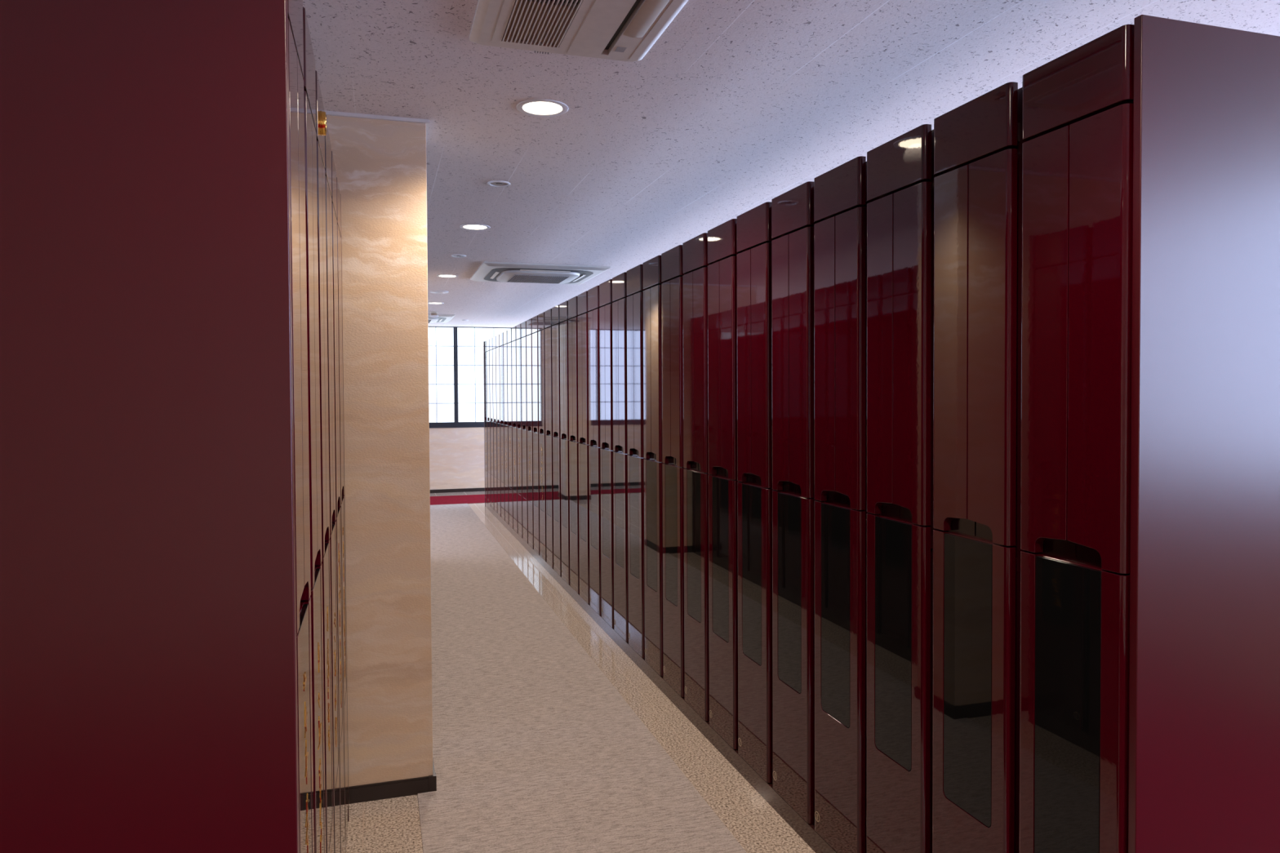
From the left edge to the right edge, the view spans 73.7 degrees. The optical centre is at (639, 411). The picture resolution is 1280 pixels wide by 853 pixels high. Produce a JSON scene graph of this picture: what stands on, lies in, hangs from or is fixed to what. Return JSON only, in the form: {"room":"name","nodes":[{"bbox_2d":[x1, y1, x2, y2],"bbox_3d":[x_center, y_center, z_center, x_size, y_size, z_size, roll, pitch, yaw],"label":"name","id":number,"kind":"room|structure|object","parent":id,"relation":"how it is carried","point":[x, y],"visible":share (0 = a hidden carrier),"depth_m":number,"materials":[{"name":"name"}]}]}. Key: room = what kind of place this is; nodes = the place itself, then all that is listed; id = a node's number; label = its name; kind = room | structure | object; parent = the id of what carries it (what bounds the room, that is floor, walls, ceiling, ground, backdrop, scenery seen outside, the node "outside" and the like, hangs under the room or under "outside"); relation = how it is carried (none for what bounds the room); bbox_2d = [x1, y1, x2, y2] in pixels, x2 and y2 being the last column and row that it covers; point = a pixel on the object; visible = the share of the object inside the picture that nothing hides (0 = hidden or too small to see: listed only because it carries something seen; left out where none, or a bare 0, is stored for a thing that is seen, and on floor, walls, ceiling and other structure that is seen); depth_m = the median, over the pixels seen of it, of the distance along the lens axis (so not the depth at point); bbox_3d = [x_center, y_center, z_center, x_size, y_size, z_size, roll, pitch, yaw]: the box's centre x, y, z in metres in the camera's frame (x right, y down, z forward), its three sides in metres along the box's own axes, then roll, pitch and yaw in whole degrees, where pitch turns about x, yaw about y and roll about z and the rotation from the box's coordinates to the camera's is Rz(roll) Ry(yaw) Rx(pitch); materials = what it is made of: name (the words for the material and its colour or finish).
{"room":"locker room","nodes":[
{"label":"locker room","id":0,"kind":"room"},
{"bbox_2d":[429,426,484,489],"bbox_3d":[-3.404,0.041,12.492,7.400,2.564,0.160,-1,1,-17],"label":"wall","id":1,"kind":"structure","parent":0,"point":[456,455],"depth_m":12.63,"materials":[{"name":"paper"}]},
{"bbox_2d":[430,488,484,493],"bbox_3d":[-3.373,1.180,12.434,7.400,0.050,0.012,-1,1,-17],"label":"baseboard","id":2,"kind":"structure","parent":1,"relation":"attached to","point":[464,490],"depth_m":12.64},
{"bbox_2d":[428,326,511,427],"bbox_3d":[-1.830,-0.514,12.904,3.635,1.489,0.072,-1,1,-17],"label":"window","id":3,"kind":"structure","parent":1,"relation":"in","point":[455,353],"depth_m":12.63,"materials":[{"name":"white glass"}]},
{"bbox_2d":[346,491,815,852],"bbox_3d":[-0.994,1.422,4.671,7.400,0.120,16.258,-1,1,-17],"label":"floor","id":4,"kind":"structure","parent":0,"point":[390,825],"depth_m":3.35,"materials":[{"name":"stone"}]},
{"bbox_2d":[0,0,299,852],"bbox_3d":[-0.770,0.373,1.087,0.620,2.130,0.027,-1,1,-17],"label":"end panel","id":5,"kind":"object","parent":4,"relation":"on","point":[148,658],"visible":1,"depth_m":1.11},
{"bbox_2d":[287,0,314,852],"bbox_3d":[-0.767,0.339,1.248,0.521,2.053,0.273,-1,1,-17],"label":"locker","id":6,"kind":"object","parent":4,"relation":"on","point":[295,7],"visible":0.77,"depth_m":1.30,"materials":[{"name":"red paint"}]},
{"bbox_2d":[302,6,325,852],"bbox_3d":[-0.851,0.334,1.522,0.521,2.053,0.300,-1,1,-17],"label":"locker","id":7,"kind":"object","parent":4,"relation":"on","point":[309,81],"visible":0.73,"depth_m":1.57,"materials":[{"name":"red metal"}]},
{"bbox_2d":[315,70,333,852],"bbox_3d":[-0.934,0.328,1.810,0.531,2.053,0.300,-1,1,-17],"label":"locker","id":8,"kind":"object","parent":4,"relation":"on","point":[321,116],"visible":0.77,"depth_m":1.86,"materials":[{"name":"red metal"}]},
{"bbox_2d":[324,123,340,852],"bbox_3d":[-1.027,0.322,2.096,0.521,2.053,0.300,-1,1,-17],"label":"locker","id":9,"kind":"object","parent":4,"relation":"on","point":[327,142],"visible":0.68,"depth_m":2.15,"materials":[{"name":"red metal"}]},
{"bbox_2d":[331,150,345,852],"bbox_3d":[-1.115,0.316,2.382,0.521,2.053,0.300,-1,1,-17],"label":"locker","id":10,"kind":"object","parent":4,"relation":"on","point":[334,199],"visible":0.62,"depth_m":2.44,"materials":[{"name":"red paint"}]},
{"bbox_2d":[336,177,348,839],"bbox_3d":[-1.202,0.311,2.669,0.521,2.053,0.300,-1,1,-17],"label":"locker","id":11,"kind":"object","parent":4,"relation":"on","point":[338,193],"visible":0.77,"depth_m":2.73,"materials":[{"name":"red paint"}]},
{"bbox_2d":[340,194,349,821],"bbox_3d":[-1.299,0.338,2.812,0.620,2.130,0.024,-1,1,-17],"label":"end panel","id":12,"kind":"object","parent":4,"relation":"on","point":[340,194],"visible":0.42,"depth_m":2.90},
{"bbox_2d":[344,817,348,852],"bbox_3d":[-0.982,1.386,1.988,0.518,0.068,1.776,-1,1,-17],"label":"plinth","id":13,"kind":"object","parent":4,"relation":"on","point":[347,817],"visible":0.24,"depth_m":2.77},
{"bbox_2d":[326,115,432,786],"bbox_3d":[-1.248,0.175,3.106,0.926,2.444,0.278,-1,1,-17],"label":"wall pier","id":14,"kind":"object","parent":4,"relation":"on","point":[380,165],"visible":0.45,"depth_m":3.06,"materials":[{"name":"stone"}]},
{"bbox_2d":[324,110,429,139],"bbox_3d":[-1.249,-1.041,3.081,0.938,0.012,0.302,-1,1,-17],"label":"trim","id":15,"kind":"structure","parent":14,"relation":"attached to","point":[327,113],"depth_m":3.03,"materials":[{"name":"white paint"}]},
{"bbox_2d":[348,758,436,804],"bbox_3d":[-1.241,1.367,3.131,0.948,0.060,0.300,-1,1,-17],"label":"baseboard","id":16,"kind":"object","parent":14,"relation":"attached to","point":[408,787],"visible":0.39,"depth_m":3.08,"materials":[{"name":"black wood"}]},
{"bbox_2d":[430,494,484,505],"bbox_3d":[-3.057,1.219,11.573,6.900,0.005,0.930,-1,1,-17],"label":"carpet strip","id":17,"kind":"object","parent":4,"relation":"on","point":[467,499],"visible":0.02,"depth_m":11.68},
{"bbox_2d":[483,341,484,460],"bbox_3d":[-1.674,0.159,11.123,0.700,2.130,0.024,-1,1,-17],"label":"end panel","id":18,"kind":"object","parent":4,"relation":"on","point":[483,341],"visible":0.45,"depth_m":11.01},
{"bbox_2d":[484,340,488,503],"bbox_3d":[-1.716,0.133,10.951,0.521,2.053,0.273,-1,1,-17],"label":"locker","id":19,"kind":"object","parent":4,"relation":"on","point":[485,342],"visible":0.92,"depth_m":10.85,"materials":[{"name":"red paint"}]},
{"bbox_2d":[486,338,491,506],"bbox_3d":[-1.632,0.138,10.677,0.521,2.053,0.300,-1,1,-17],"label":"locker","id":20,"kind":"object","parent":4,"relation":"on","point":[487,340],"visible":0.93,"depth_m":10.57,"materials":[{"name":"red paint"}]},
{"bbox_2d":[489,337,493,509],"bbox_3d":[-1.544,0.144,10.390,0.521,2.053,0.300,-1,1,-17],"label":"locker","id":21,"kind":"object","parent":4,"relation":"on","point":[491,348],"visible":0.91,"depth_m":10.28,"materials":[{"name":"red paint"}]},
{"bbox_2d":[493,335,497,512],"bbox_3d":[-1.456,0.150,10.104,0.521,2.053,0.300,-1,1,-17],"label":"locker","id":22,"kind":"object","parent":4,"relation":"on","point":[495,411],"visible":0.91,"depth_m":9.99,"materials":[{"name":"red paint"}]},
{"bbox_2d":[496,333,501,516],"bbox_3d":[-1.368,0.155,9.817,0.521,2.053,0.300,-1,1,-17],"label":"locker","id":23,"kind":"object","parent":4,"relation":"on","point":[498,380],"visible":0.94,"depth_m":9.71,"materials":[{"name":"red paint"}]},
{"bbox_2d":[499,332,506,519],"bbox_3d":[-1.280,0.161,9.530,0.521,2.053,0.300,-1,1,-17],"label":"locker","id":24,"kind":"object","parent":4,"relation":"on","point":[501,335],"visible":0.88,"depth_m":9.42,"materials":[{"name":"red paint"}]},
{"bbox_2d":[503,330,511,524],"bbox_3d":[-1.193,0.167,9.243,0.521,2.053,0.300,-1,1,-17],"label":"locker","id":25,"kind":"object","parent":4,"relation":"on","point":[505,333],"visible":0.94,"depth_m":9.13,"materials":[{"name":"red paint"}]},
{"bbox_2d":[507,328,513,528],"bbox_3d":[-1.105,0.173,8.956,0.521,2.053,0.300,-1,1,-17],"label":"locker","id":26,"kind":"object","parent":4,"relation":"on","point":[509,331],"visible":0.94,"depth_m":8.84,"materials":[{"name":"red metal"}]},
{"bbox_2d":[511,325,517,533],"bbox_3d":[-1.017,0.179,8.670,0.521,2.053,0.300,-1,1,-17],"label":"locker","id":27,"kind":"object","parent":4,"relation":"on","point":[513,329],"visible":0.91,"depth_m":8.55,"materials":[{"name":"red paint"}]},
{"bbox_2d":[515,323,524,537],"bbox_3d":[-0.929,0.184,8.383,0.521,2.053,0.300,-1,1,-17],"label":"locker","id":28,"kind":"object","parent":4,"relation":"on","point":[518,337],"visible":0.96,"depth_m":8.27,"materials":[{"name":"red metal"}]},
{"bbox_2d":[520,320,528,542],"bbox_3d":[-0.841,0.190,8.096,0.521,2.053,0.300,-1,1,-17],"label":"locker","id":29,"kind":"object","parent":4,"relation":"on","point":[523,325],"visible":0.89,"depth_m":7.98,"materials":[{"name":"red paint"}]},
{"bbox_2d":[526,318,533,548],"bbox_3d":[-0.753,0.196,7.809,0.521,2.053,0.300,-1,1,-17],"label":"locker","id":30,"kind":"object","parent":4,"relation":"on","point":[529,322],"visible":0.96,"depth_m":7.69,"materials":[{"name":"red metal"}]},
{"bbox_2d":[532,315,539,555],"bbox_3d":[-0.665,0.202,7.522,0.521,2.053,0.300,-1,1,-17],"label":"locker","id":31,"kind":"object","parent":4,"relation":"on","point":[535,319],"visible":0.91,"depth_m":7.41,"materials":[{"name":"red metal"}]},
{"bbox_2d":[537,311,546,561],"bbox_3d":[-0.578,0.208,7.236,0.521,2.053,0.300,-1,1,-17],"label":"locker","id":32,"kind":"object","parent":4,"relation":"on","point":[541,346],"visible":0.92,"depth_m":7.12,"materials":[{"name":"red paint"}]},
{"bbox_2d":[544,308,553,568],"bbox_3d":[-0.490,0.213,6.949,0.521,2.053,0.300,-1,1,-17],"label":"locker","id":33,"kind":"object","parent":4,"relation":"on","point":[548,314],"visible":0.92,"depth_m":6.83,"materials":[{"name":"red metal"}]},
{"bbox_2d":[551,304,561,576],"bbox_3d":[-0.402,0.219,6.662,0.521,2.053,0.300,-1,1,-17],"label":"locker","id":34,"kind":"object","parent":4,"relation":"on","point":[556,322],"visible":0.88,"depth_m":6.55,"materials":[{"name":"red metal"}]},
{"bbox_2d":[560,300,569,584],"bbox_3d":[-0.314,0.225,6.375,0.521,2.053,0.300,-1,1,-17],"label":"locker","id":35,"kind":"object","parent":4,"relation":"on","point":[564,363],"visible":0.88,"depth_m":6.26,"materials":[{"name":"red metal"}]},
{"bbox_2d":[568,296,582,594],"bbox_3d":[-0.226,0.231,6.088,0.521,2.053,0.300,-1,1,-17],"label":"locker","id":36,"kind":"object","parent":4,"relation":"on","point":[573,315],"visible":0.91,"depth_m":5.97,"materials":[{"name":"red metal"}]},
{"bbox_2d":[417,503,746,852],"bbox_3d":[-1.224,1.328,6.148,0.988,0.005,10.460,-1,1,-17],"label":"carpet runner","id":37,"kind":"object","parent":4,"relation":"on","point":[535,750],"visible":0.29,"depth_m":3.57,"materials":[{"name":"beige carpet"}]},
{"bbox_2d":[577,290,593,604],"bbox_3d":[-0.139,0.237,5.802,0.521,2.053,0.300,-1,1,-17],"label":"locker","id":38,"kind":"object","parent":4,"relation":"on","point":[583,333],"visible":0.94,"depth_m":5.68,"materials":[{"name":"red paint"}]},
{"bbox_2d":[587,285,601,615],"bbox_3d":[-0.051,0.242,5.515,0.521,2.053,0.300,-1,1,-17],"label":"locker","id":39,"kind":"object","parent":4,"relation":"on","point":[594,452],"visible":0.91,"depth_m":5.40,"materials":[{"name":"red metal"}]},
{"bbox_2d":[599,279,613,627],"bbox_3d":[0.037,0.248,5.228,0.520,2.053,0.300,-1,1,-17],"label":"locker","id":40,"kind":"object","parent":4,"relation":"on","point":[606,301],"visible":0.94,"depth_m":5.11,"materials":[{"name":"red metal"}]},
{"bbox_2d":[612,271,632,642],"bbox_3d":[0.125,0.254,4.941,0.521,2.053,0.300,-1,1,-17],"label":"locker","id":41,"kind":"object","parent":4,"relation":"on","point":[620,296],"visible":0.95,"depth_m":4.82,"materials":[{"name":"red metal"}]},
{"bbox_2d":[626,264,649,657],"bbox_3d":[0.213,0.260,4.654,0.521,2.053,0.300,-1,1,-17],"label":"locker","id":42,"kind":"object","parent":4,"relation":"on","point":[635,290],"visible":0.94,"depth_m":4.54,"materials":[{"name":"red paint"}]},
{"bbox_2d":[642,255,664,676],"bbox_3d":[0.301,0.266,4.368,0.521,2.053,0.300,-1,1,-17],"label":"locker","id":43,"kind":"object","parent":4,"relation":"on","point":[651,268],"visible":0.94,"depth_m":4.25,"materials":[{"name":"red metal"}]},
{"bbox_2d":[484,501,836,852],"bbox_3d":[-0.303,1.286,6.386,0.518,0.068,9.876,-1,1,-17],"label":"plinth","id":44,"kind":"object","parent":4,"relation":"on","point":[806,831],"visible":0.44,"depth_m":3.62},
{"bbox_2d":[661,244,690,697],"bbox_3d":[0.389,0.272,4.081,0.520,2.053,0.300,-1,1,-17],"label":"locker","id":45,"kind":"object","parent":4,"relation":"on","point":[672,288],"visible":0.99,"depth_m":3.96,"materials":[{"name":"red metal"}]},
{"bbox_2d":[682,232,709,721],"bbox_3d":[0.476,0.277,3.794,0.521,2.053,0.300,-1,1,-17],"label":"locker","id":46,"kind":"object","parent":4,"relation":"on","point":[695,251],"visible":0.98,"depth_m":3.67,"materials":[{"name":"red metal"}]},
{"bbox_2d":[707,218,746,749],"bbox_3d":[0.564,0.283,3.507,0.521,2.053,0.300,-1,1,-17],"label":"locker","id":47,"kind":"object","parent":4,"relation":"on","point":[722,252],"visible":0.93,"depth_m":3.39,"materials":[{"name":"red metal"}]},
{"bbox_2d":[736,201,774,783],"bbox_3d":[0.652,0.289,3.221,0.521,2.053,0.300,-1,1,-17],"label":"locker","id":48,"kind":"object","parent":4,"relation":"on","point":[754,293],"visible":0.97,"depth_m":3.10,"materials":[{"name":"red metal"}]},
{"bbox_2d":[771,181,816,823],"bbox_3d":[0.740,0.295,2.934,0.521,2.053,0.300,-1,1,-17],"label":"locker","id":49,"kind":"object","parent":4,"relation":"on","point":[793,223],"visible":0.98,"depth_m":2.81,"materials":[{"name":"red paint"}]},
{"bbox_2d":[813,155,871,852],"bbox_3d":[0.828,0.300,2.647,0.521,2.053,0.300,-1,1,-17],"label":"locker","id":50,"kind":"object","parent":4,"relation":"on","point":[840,193],"visible":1,"depth_m":2.52,"materials":[{"name":"red metal"}]},
{"bbox_2d":[866,124,937,852],"bbox_3d":[0.916,0.306,2.360,0.520,2.053,0.300,-1,1,-17],"label":"locker","id":51,"kind":"object","parent":4,"relation":"on","point":[900,175],"visible":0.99,"depth_m":2.23,"materials":[{"name":"red metal"}]},
{"bbox_2d":[932,81,1026,852],"bbox_3d":[1.004,0.312,2.073,0.521,2.053,0.300,-1,1,-17],"label":"locker","id":52,"kind":"object","parent":4,"relation":"on","point":[978,143],"visible":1,"depth_m":1.95,"materials":[{"name":"red paint"}]},
{"bbox_2d":[1018,23,1133,852],"bbox_3d":[1.091,0.318,1.787,0.520,2.053,0.300,-1,1,-17],"label":"locker","id":53,"kind":"object","parent":4,"relation":"on","point":[1077,106],"visible":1,"depth_m":1.67,"materials":[{"name":"red metal"}]},
{"bbox_2d":[1128,14,1279,852],"bbox_3d":[1.230,0.350,1.661,0.690,2.130,0.018,-1,1,-17],"label":"end panel","id":54,"kind":"object","parent":4,"relation":"on","point":[1204,678],"visible":1,"depth_m":1.59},
{"bbox_2d":[302,0,1279,327],"bbox_3d":[-1.008,-1.142,4.615,7.400,0.120,16.258,-1,1,-17],"label":"ceiling","id":55,"kind":"structure","parent":0,"point":[737,105],"depth_m":2.87,"materials":[{"name":"paint"}]},
{"bbox_2d":[429,311,439,317],"bbox_3d":[-2.483,-1.165,10.304,0.114,0.066,0.114,-1,1,-17],"label":"smoke detector","id":56,"kind":"object","parent":55,"relation":"attached to","point":[433,314],"visible":1,"depth_m":10.27,"materials":[{"name":"beige plastic"}]},
{"bbox_2d":[427,302,444,304],"bbox_3d":[-2.225,-1.175,9.294,0.178,0.004,0.178,-1,1,-17],"label":"recessed light","id":57,"kind":"object","parent":55,"relation":"in","point":[432,303],"visible":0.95,"depth_m":9.29,"materials":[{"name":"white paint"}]},
{"bbox_2d":[429,290,448,293],"bbox_3d":[-1.940,-1.151,8.255,0.178,0.010,0.178,-1,1,-17],"label":"ceiling speaker","id":58,"kind":"object","parent":55,"relation":"attached to","point":[431,291],"visible":1,"depth_m":8.21,"materials":[{"name":"white paint"}]},
{"bbox_2d":[427,314,455,323],"bbox_3d":[-2.923,-1.183,10.990,0.990,0.056,0.990,-1,1,-17],"label":"air conditioner","id":59,"kind":"object","parent":55,"relation":"attached to","point":[442,317],"visible":0.3,"depth_m":10.82,"materials":[{"name":"grey plastic"}]},
{"bbox_2d":[436,274,457,277],"bbox_3d":[-1.612,-1.132,7.153,0.178,0.004,0.178,-1,1,-17],"label":"recessed light","id":60,"kind":"object","parent":55,"relation":"in","point":[438,275],"visible":1,"depth_m":7.15,"materials":[{"name":"white paint"}]},
{"bbox_2d":[440,275,455,276],"bbox_3d":[-1.612,-1.132,7.153,0.133,0.003,0.133,-1,1,-17],"label":"diffuser","id":61,"kind":"object","parent":60,"relation":"attached to","point":[440,275],"depth_m":7.14,"materials":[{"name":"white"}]},
{"bbox_2d":[451,254,466,257],"bbox_3d":[-1.296,-1.110,6.112,0.106,0.006,0.106,-1,1,-17],"label":"smoke detector","id":62,"kind":"object","parent":55,"relation":"in","point":[452,255],"visible":1,"depth_m":6.12,"materials":[{"name":"white paint"}]},
{"bbox_2d":[459,223,490,230],"bbox_3d":[-0.976,-1.089,5.057,0.178,0.004,0.178,-1,1,-17],"label":"recessed light","id":63,"kind":"object","parent":55,"relation":"in","point":[468,226],"visible":1,"depth_m":5.05,"materials":[{"name":"white paint"}]},
{"bbox_2d":[463,225,486,229],"bbox_3d":[-0.976,-1.090,5.057,0.133,0.003,0.133,-1,1,-17],"label":"diffuser","id":64,"kind":"object","parent":63,"relation":"attached to","point":[465,227],"depth_m":5.06,"materials":[{"name":"white"}]},
{"bbox_2d":[487,180,510,186],"bbox_3d":[-0.661,-1.067,4.012,0.106,0.006,0.106,-1,1,-17],"label":"smoke detector","id":65,"kind":"object","parent":55,"relation":"in","point":[494,183],"visible":1,"depth_m":4.01,"materials":[{"name":"white paint"}]},
{"bbox_2d":[470,261,610,284],"bbox_3d":[-0.840,-1.107,6.998,0.985,0.056,0.985,-1,1,-17],"label":"air conditioner","id":66,"kind":"object","parent":55,"relation":"attached to","point":[488,271],"visible":1,"depth_m":6.75,"materials":[{"name":"grey plastic"}]},
{"bbox_2d":[506,274,568,283],"bbox_3d":[-0.840,-1.081,6.999,0.437,0.005,0.437,-1,1,-17],"label":"grille","id":67,"kind":"object","parent":66,"relation":"attached to","point":[535,278],"depth_m":6.96,"materials":[{"name":"grey plastic"}]},
{"bbox_2d":[516,98,568,116],"bbox_3d":[-0.337,-1.047,2.952,0.178,0.004,0.178,-1,1,-17],"label":"recessed light","id":68,"kind":"object","parent":55,"relation":"in","point":[534,107],"visible":1,"depth_m":2.95,"materials":[{"name":"white paint"}]},
{"bbox_2d":[523,102,561,114],"bbox_3d":[-0.337,-1.047,2.952,0.133,0.003,0.133,-1,1,-17],"label":"diffuser","id":69,"kind":"object","parent":68,"relation":"attached to","point":[529,108],"depth_m":2.95,"materials":[{"name":"white plastic"}]},
{"bbox_2d":[469,0,688,62],"bbox_3d":[-0.035,-1.012,1.792,0.500,0.026,1.385,-1,1,-17],"label":"air conditioner","id":70,"kind":"object","parent":55,"relation":"attached to","point":[624,30],"visible":1,"depth_m":2.25,"materials":[{"name":"beige plastic"}]},
{"bbox_2d":[502,0,582,48],"bbox_3d":[-0.122,-1.007,1.774,0.156,0.008,1.240,-1,1,-17],"label":"grille","id":71,"kind":"object","parent":70,"relation":"attached to","point":[541,24],"depth_m":2.23,"materials":[{"name":"beige plastic"}]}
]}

